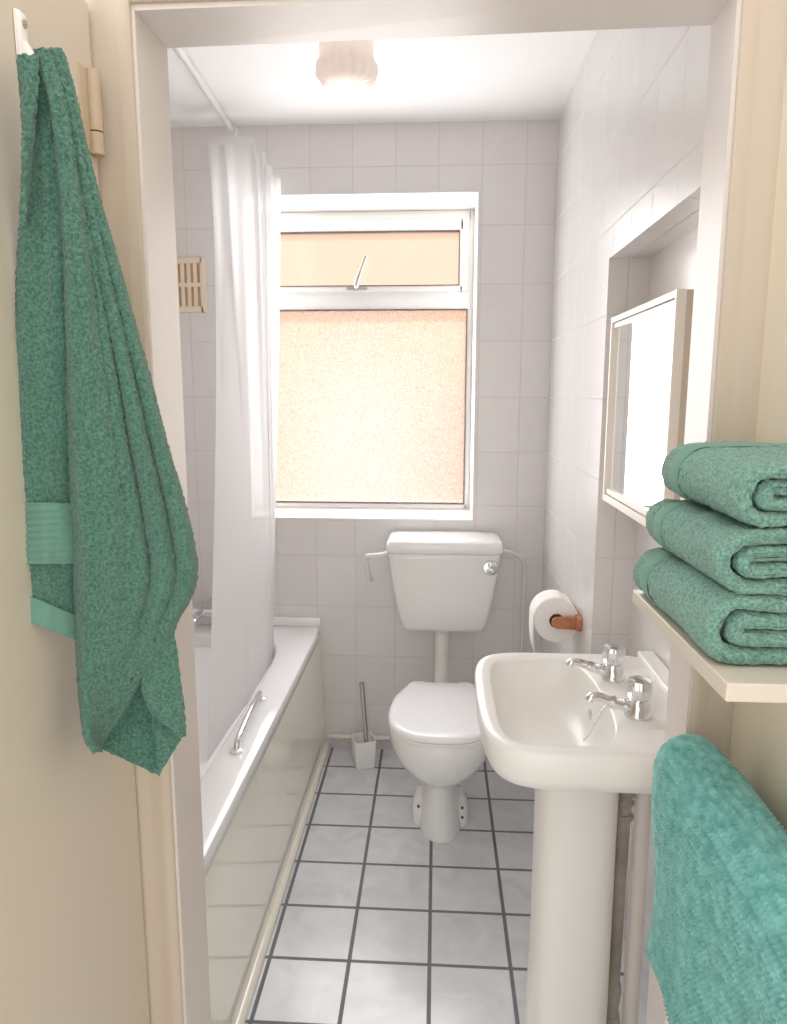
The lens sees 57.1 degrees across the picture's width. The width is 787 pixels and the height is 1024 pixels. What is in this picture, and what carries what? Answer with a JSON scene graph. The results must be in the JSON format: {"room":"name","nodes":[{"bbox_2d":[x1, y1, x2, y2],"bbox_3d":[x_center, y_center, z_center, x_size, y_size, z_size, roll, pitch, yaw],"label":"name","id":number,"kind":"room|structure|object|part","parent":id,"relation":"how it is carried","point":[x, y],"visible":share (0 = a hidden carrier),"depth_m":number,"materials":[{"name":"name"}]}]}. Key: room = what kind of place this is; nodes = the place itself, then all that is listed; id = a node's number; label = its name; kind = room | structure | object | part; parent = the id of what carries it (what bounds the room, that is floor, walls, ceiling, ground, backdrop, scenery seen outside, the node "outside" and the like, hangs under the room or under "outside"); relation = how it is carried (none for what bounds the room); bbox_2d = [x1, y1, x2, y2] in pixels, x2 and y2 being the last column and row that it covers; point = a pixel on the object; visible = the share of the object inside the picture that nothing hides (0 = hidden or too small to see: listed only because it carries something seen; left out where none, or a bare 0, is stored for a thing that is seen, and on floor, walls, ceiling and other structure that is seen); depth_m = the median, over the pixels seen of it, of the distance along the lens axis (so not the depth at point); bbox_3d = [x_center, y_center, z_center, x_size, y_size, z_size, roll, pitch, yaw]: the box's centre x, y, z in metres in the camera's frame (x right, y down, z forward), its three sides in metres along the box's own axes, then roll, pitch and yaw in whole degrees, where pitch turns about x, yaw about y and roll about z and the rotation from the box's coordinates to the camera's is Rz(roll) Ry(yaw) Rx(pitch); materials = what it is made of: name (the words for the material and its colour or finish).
{"room":"bathroom","nodes":[
{"label":"bathroom","id":0,"kind":"room"},
{"bbox_2d":[171,119,558,743],"bbox_3d":[-0.040,-0.229,2.836,2.060,2.303,0.330,1,9,3],"label":"wall","id":1,"kind":"structure","parent":0,"point":[319,567],"depth_m":2.63,"materials":[{"name":"tile"}]},
{"bbox_2d":[177,257,206,312],"bbox_3d":[-0.773,-0.820,2.612,0.195,0.192,0.010,1,9,3],"label":"air vent","id":2,"kind":"object","parent":1,"relation":"in","point":[191,271],"visible":0.52,"depth_m":2.61,"materials":[{"name":"beige plastic"}]},
{"bbox_2d":[172,47,238,135],"bbox_3d":[-0.575,-1.194,1.713,0.044,0.044,1.639,0,9,1],"label":"shower rail","id":3,"kind":"object","parent":1,"relation":"attached to","point":[182,53],"visible":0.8,"depth_m":2.15,"materials":[{"name":"white metal"}]},
{"bbox_3d":[-0.564,-1.278,2.224,0.021,0.021,0.599,0,9,1],"label":"rod","id":4,"kind":"part","parent":3,"relation":"part of","materials":[{"name":"white metal"}]},
{"bbox_2d":[224,122,235,135],"bbox_3d":[-0.561,-1.299,2.473,0.041,0.070,0.024,1,9,3],"label":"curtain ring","id":5,"kind":"object","parent":3,"relation":"hanging from","point":[230,122],"visible":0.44,"depth_m":2.48,"materials":[{"name":"white plastic"}]},
{"bbox_2d":[226,125,238,135],"bbox_3d":[-0.561,-1.324,2.512,0.044,0.044,0.018,1,9,3],"label":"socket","id":6,"kind":"object","parent":3,"relation":"attached to","point":[230,133],"depth_m":2.51,"materials":[{"name":"white plastic"}]},
{"bbox_2d":[207,136,280,761],"bbox_3d":[-0.537,-0.283,2.147,0.243,1.830,0.960,1,9,3],"label":"shower curtain","id":7,"kind":"object","parent":3,"relation":"hanging from","point":[246,195],"visible":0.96,"depth_m":2.40,"materials":[{"name":"white fabric"}]},
{"bbox_2d":[197,617,320,625],"bbox_3d":[-0.629,0.419,2.803,0.699,0.034,0.014,1,9,3],"label":"trim","id":8,"kind":"structure","parent":1,"relation":"attached to","point":[281,621],"depth_m":2.78,"materials":[{"name":"white plastic"}]},
{"bbox_2d":[328,733,390,739],"bbox_3d":[0.149,0.887,2.822,0.813,0.023,0.024,1,9,3],"label":"pipe","id":9,"kind":"object","parent":1,"relation":"attached to","point":[337,736],"visible":0.32,"depth_m":2.83,"materials":[{"name":"white"}]},
{"bbox_2d":[330,739,393,748],"bbox_3d":[0.154,0.919,2.839,0.810,0.036,0.008,1,9,3],"label":"baseboard","id":10,"kind":"structure","parent":1,"relation":"attached to","point":[334,743],"depth_m":2.85,"materials":[{"name":"grey tile"}]},
{"bbox_2d":[276,210,474,508],"bbox_3d":[-0.106,-0.584,2.860,0.829,1.149,0.118,1,9,3],"label":"window","id":11,"kind":"structure","parent":1,"relation":"in","point":[376,313],"depth_m":2.87,"materials":[{"name":"beige glass"}]},
{"bbox_3d":[-0.140,-0.917,2.768,0.084,0.122,0.040,1,9,3],"label":"stay handle","id":12,"kind":"part","parent":11,"relation":"part of","materials":[{"name":"grey metal"}]},
{"bbox_3d":[-0.109,-0.979,2.813,0.729,0.206,0.006,1,9,3],"label":"pane","id":13,"kind":"part","parent":11,"relation":"part of","materials":[{"name":"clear glass"}]},
{"bbox_3d":[-0.105,-0.418,2.911,0.785,0.763,0.006,1,9,3],"label":"pane","id":14,"kind":"part","parent":11,"relation":"part of","materials":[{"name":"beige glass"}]},
{"bbox_3d":[-0.106,-0.987,2.804,0.791,0.264,0.058,1,9,3],"label":"sash","id":15,"kind":"part","parent":11,"relation":"part of","materials":[{"name":"white plastic"}]},
{"bbox_2d":[275,191,478,520],"bbox_3d":[-0.114,-0.562,2.736,0.837,1.161,0.239,1,9,3],"label":"trim","id":16,"kind":"structure","parent":1,"relation":"attached to","point":[455,200],"depth_m":2.69,"materials":[{"name":"white paint"}]},
{"bbox_2d":[167,30,597,127],"bbox_3d":[-0.091,-1.256,1.789,2.060,0.060,2.070,1,9,3],"label":"ceiling","id":17,"kind":"structure","parent":0,"point":[517,76],"depth_m":2.16,"materials":[{"name":"white paint"}]},
{"bbox_2d":[315,39,377,92],"bbox_3d":[-0.109,-1.099,1.668,0.148,0.210,0.148,1,9,3],"label":"ceiling lamp","id":18,"kind":"object","parent":17,"relation":"attached to","point":[345,66],"visible":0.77,"depth_m":1.64,"materials":[{"name":"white glass"}]},
{"bbox_2d":[245,748,646,1023],"bbox_3d":[-0.137,1.194,1.449,2.060,0.060,3.530,1,9,3],"label":"floor","id":19,"kind":"structure","parent":0,"point":[379,921],"depth_m":1.95,"materials":[{"name":"tile"}]},
{"bbox_2d":[192,597,329,1023],"bbox_3d":[-0.664,0.749,2.033,0.728,0.628,1.636,1,9,3],"label":"bathtub","id":20,"kind":"object","parent":19,"relation":"on","point":[259,785],"visible":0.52,"depth_m":1.88,"materials":[{"name":"white plastic"}]},
{"bbox_2d":[192,597,211,629],"bbox_3d":[-0.729,0.389,2.688,0.165,0.129,0.153,1,9,3],"label":"tap","id":21,"kind":"object","parent":20,"relation":"on","point":[197,612],"depth_m":2.72,"materials":[{"name":"silver metal"}]},
{"bbox_3d":[-0.391,0.555,1.957,0.034,0.044,0.349,0,9,1],"label":"grab handle","id":22,"kind":"part","parent":20,"relation":"part of","materials":[{"name":"silver metal"}]},
{"bbox_2d":[194,624,318,876],"bbox_3d":[-0.678,0.731,2.031,0.700,0.335,1.636,1,9,3],"label":"tub","id":23,"kind":"object","parent":20,"relation":"in","point":[248,789],"depth_m":1.97,"materials":[{"name":"white plastic"}]},
{"bbox_2d":[351,732,375,769],"bbox_3d":[-0.113,0.901,2.722,0.084,0.107,0.084,-3,10,-17],"label":"toilet brush holder","id":24,"kind":"object","parent":19,"relation":"on","point":[363,754],"visible":0.98,"depth_m":2.69,"materials":[{"name":"white plastic"}]},
{"bbox_2d":[359,682,368,742],"bbox_3d":[-0.113,0.787,2.704,0.048,0.312,0.047,1,9,3],"label":"toilet brush","id":25,"kind":"object","parent":24,"relation":"in","point":[362,690],"visible":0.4,"depth_m":2.69,"materials":[{"name":"silver metal"}]},
{"bbox_2d":[364,531,525,842],"bbox_3d":[0.173,0.564,2.395,0.603,0.877,0.754,1,9,3],"label":"toilet","id":26,"kind":"object","parent":19,"relation":"on","point":[444,582],"visible":0.93,"depth_m":2.50,"materials":[{"name":"white ceramic"}]},
{"bbox_3d":[0.149,0.611,2.230,0.324,0.020,0.411,1,9,3],"label":"lid","id":27,"kind":"part","parent":26,"relation":"part of","materials":[{"name":"white plastic"}]},
{"bbox_3d":[0.149,0.625,2.232,0.318,0.010,0.405,1,9,3],"label":"seat","id":28,"kind":"part","parent":26,"relation":"part of","materials":[{"name":"white plastic"}]},
{"bbox_3d":[0.152,0.818,2.321,0.332,0.399,0.518,1,9,3],"label":"bowl","id":29,"kind":"part","parent":26,"relation":"part of","materials":[{"name":"white ceramic"}]},
{"bbox_3d":[0.183,0.110,2.596,0.412,0.046,0.200,1,9,3],"label":"cistern lid","id":30,"kind":"part","parent":26,"relation":"part of","materials":[{"name":"white ceramic"}]},
{"bbox_2d":[475,643,668,1023],"bbox_3d":[0.368,0.718,1.475,0.411,0.870,0.483,1,9,3],"label":"basin","id":31,"kind":"object","parent":19,"relation":"on","point":[582,731],"visible":0.96,"depth_m":1.40,"materials":[{"name":"white ceramic"}]},
{"bbox_3d":[0.367,0.422,1.426,0.409,0.128,0.483,1,9,3],"label":"basin bowl","id":32,"kind":"part","parent":31,"relation":"part of","materials":[{"name":"white ceramic"}]},
{"bbox_3d":[0.391,0.397,1.378,0.057,0.082,0.014,0,9,-2],"label":"plug chain","id":33,"kind":"part","parent":31,"relation":"part of","materials":[{"name":"silver metal"}]},
{"bbox_2d":[566,643,625,682],"bbox_3d":[0.418,0.309,1.496,0.122,0.071,0.049,1,9,3],"label":"tap","id":34,"kind":"object","parent":31,"relation":"on","point":[612,671],"depth_m":1.48,"materials":[{"name":"silver metal"}]},
{"bbox_2d":[585,675,652,720],"bbox_3d":[0.413,0.338,1.324,0.122,0.071,0.049,1,9,3],"label":"tap","id":35,"kind":"object","parent":31,"relation":"on","point":[638,707],"depth_m":1.31,"materials":[{"name":"silver metal"}]},
{"bbox_2d":[607,793,635,1023],"bbox_3d":[0.461,0.820,1.486,0.042,0.663,0.045,1,9,3],"label":"pipe","id":36,"kind":"object","parent":19,"relation":"on","point":[626,802],"visible":0.52,"depth_m":1.47,"materials":[{"name":"beige metal"}]},
{"bbox_2d":[621,794,651,1023],"bbox_3d":[0.499,0.821,1.487,0.033,0.663,0.033,1,9,3],"label":"supply pipe","id":37,"kind":"object","parent":19,"relation":"on","point":[638,864],"visible":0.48,"depth_m":1.47,"materials":[{"name":"white"}]},
{"bbox_2d":[540,25,786,1001],"bbox_3d":[0.670,0.055,1.098,0.432,2.303,3.100,1,9,3],"label":"wall","id":38,"kind":"structure","parent":0,"point":[631,125],"depth_m":1.71,"materials":[{"name":"tile"}]},
{"bbox_2d":[551,614,581,631],"bbox_3d":[0.480,0.294,2.057,0.078,0.038,0.180,1,9,3],"label":"toilet roll holder","id":39,"kind":"object","parent":38,"relation":"attached to","point":[558,622],"visible":0.57,"depth_m":1.98,"materials":[{"name":"orange wood"}]},
{"bbox_2d":[529,590,577,652],"bbox_3d":[0.456,0.311,2.059,0.126,0.158,0.100,1,9,3],"label":"toilet roll","id":40,"kind":"object","parent":39,"relation":"on","point":[546,604],"visible":0.84,"depth_m":2.01,"materials":[{"name":"white paper"}]},
{"bbox_3d":[0.472,0.305,1.991,0.071,0.034,0.018,1,9,3],"label":"arm","id":41,"kind":"part","parent":39,"relation":"part of","materials":[{"name":"orange wood"}]},
{"bbox_2d":[602,289,693,526],"bbox_3d":[0.537,-0.202,1.476,0.094,0.426,0.467,1,9,3],"label":"mirror","id":42,"kind":"object","parent":38,"relation":"attached to","point":[649,355],"visible":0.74,"depth_m":1.42,"materials":[{"name":"beige"}]},
{"bbox_3d":[0.501,-0.204,1.476,0.004,0.377,0.452,1,9,3],"label":"mirror door","id":43,"kind":"part","parent":42,"relation":"part of","materials":[{"name":"clear glass"}]},
{"bbox_2d":[632,590,786,702],"bbox_3d":[0.360,0.138,0.751,0.142,0.035,0.297,1,9,3],"label":"wall shelf","id":44,"kind":"object","parent":38,"relation":"attached to","point":[762,683],"visible":0.39,"depth_m":0.64,"materials":[{"name":"beige wood"}]},
{"bbox_2d":[633,547,786,664],"bbox_3d":[0.353,0.084,0.761,0.151,0.069,0.266,1,9,3],"label":"folded towel","id":45,"kind":"object","parent":44,"relation":"on","point":[730,627],"visible":0.77,"depth_m":0.64,"materials":[{"name":"green fabric"}]},
{"bbox_2d":[646,499,786,595],"bbox_3d":[0.358,0.024,0.748,0.142,0.063,0.260,1,9,3],"label":"folded towel","id":46,"kind":"object","parent":45,"relation":"on","point":[743,558],"visible":0.87,"depth_m":0.64,"materials":[{"name":"green fabric"}]},
{"bbox_2d":[661,441,786,528],"bbox_3d":[0.364,-0.035,0.732,0.131,0.064,0.246,1,9,3],"label":"folded towel","id":47,"kind":"object","parent":46,"relation":"on","point":[744,481],"visible":1,"depth_m":0.67,"materials":[{"name":"green fabric"}]},
{"bbox_3d":[0.383,0.339,0.618,0.077,0.035,0.548,1,9,3],"label":"towel rail","id":48,"kind":"object","parent":38,"relation":"attached to","visible":0},
{"bbox_2d":[645,734,786,1023],"bbox_3d":[0.354,0.464,0.701,0.100,0.321,0.458,1,9,3],"label":"towel","id":49,"kind":"object","parent":48,"relation":"hanging from","point":[716,949],"visible":1,"depth_m":0.73,"materials":[{"name":"teal fabric"}]},
{"bbox_3d":[-0.151,0.068,1.008,2.060,2.303,0.100,1,9,3],"label":"wall","id":50,"kind":"structure","parent":0,"visible":0},
{"bbox_2d":[0,0,149,1023],"bbox_3d":[-0.389,0.367,0.625,0.050,1.824,0.740,1,9,3],"label":"door","id":51,"kind":"structure","parent":50,"relation":"in","point":[72,937],"depth_m":0.77,"materials":[{"name":"beige paint"}]},
{"bbox_2d":[13,8,33,54],"bbox_3d":[-0.348,-0.460,0.710,0.040,0.056,0.018,-3,10,-18],"label":"towel hook","id":52,"kind":"object","parent":51,"relation":"attached to","point":[20,21],"visible":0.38,"depth_m":0.70,"materials":[{"name":"white paint"}]},
{"bbox_3d":[-0.362,-0.464,0.704,0.007,0.046,0.018,1,9,3],"label":"plate","id":53,"kind":"part","parent":52,"relation":"part of","materials":[{"name":"white paint"}]},
{"bbox_2d":[15,47,198,775],"bbox_3d":[-0.308,-0.062,0.757,0.183,0.762,0.100,-5,10,-27],"label":"hanging towel","id":54,"kind":"object","parent":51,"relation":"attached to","point":[112,557],"visible":1,"depth_m":0.73,"materials":[{"name":"green fabric"}]},
{"bbox_2d":[131,0,741,1023],"bbox_3d":[0.044,0.292,1.033,0.741,1.854,0.108,1,9,3],"label":"trim","id":55,"kind":"structure","parent":50,"relation":"attached to","point":[156,27],"depth_m":0.92,"materials":[{"name":"beige paint"}]},
{"bbox_2d":[86,0,786,1023],"bbox_3d":[0.040,0.285,0.972,0.806,1.886,0.011,1,9,3],"label":"trim","id":56,"kind":"structure","parent":50,"relation":"attached to","point":[762,51],"depth_m":0.87,"materials":[{"name":"beige paint"}]}
]}

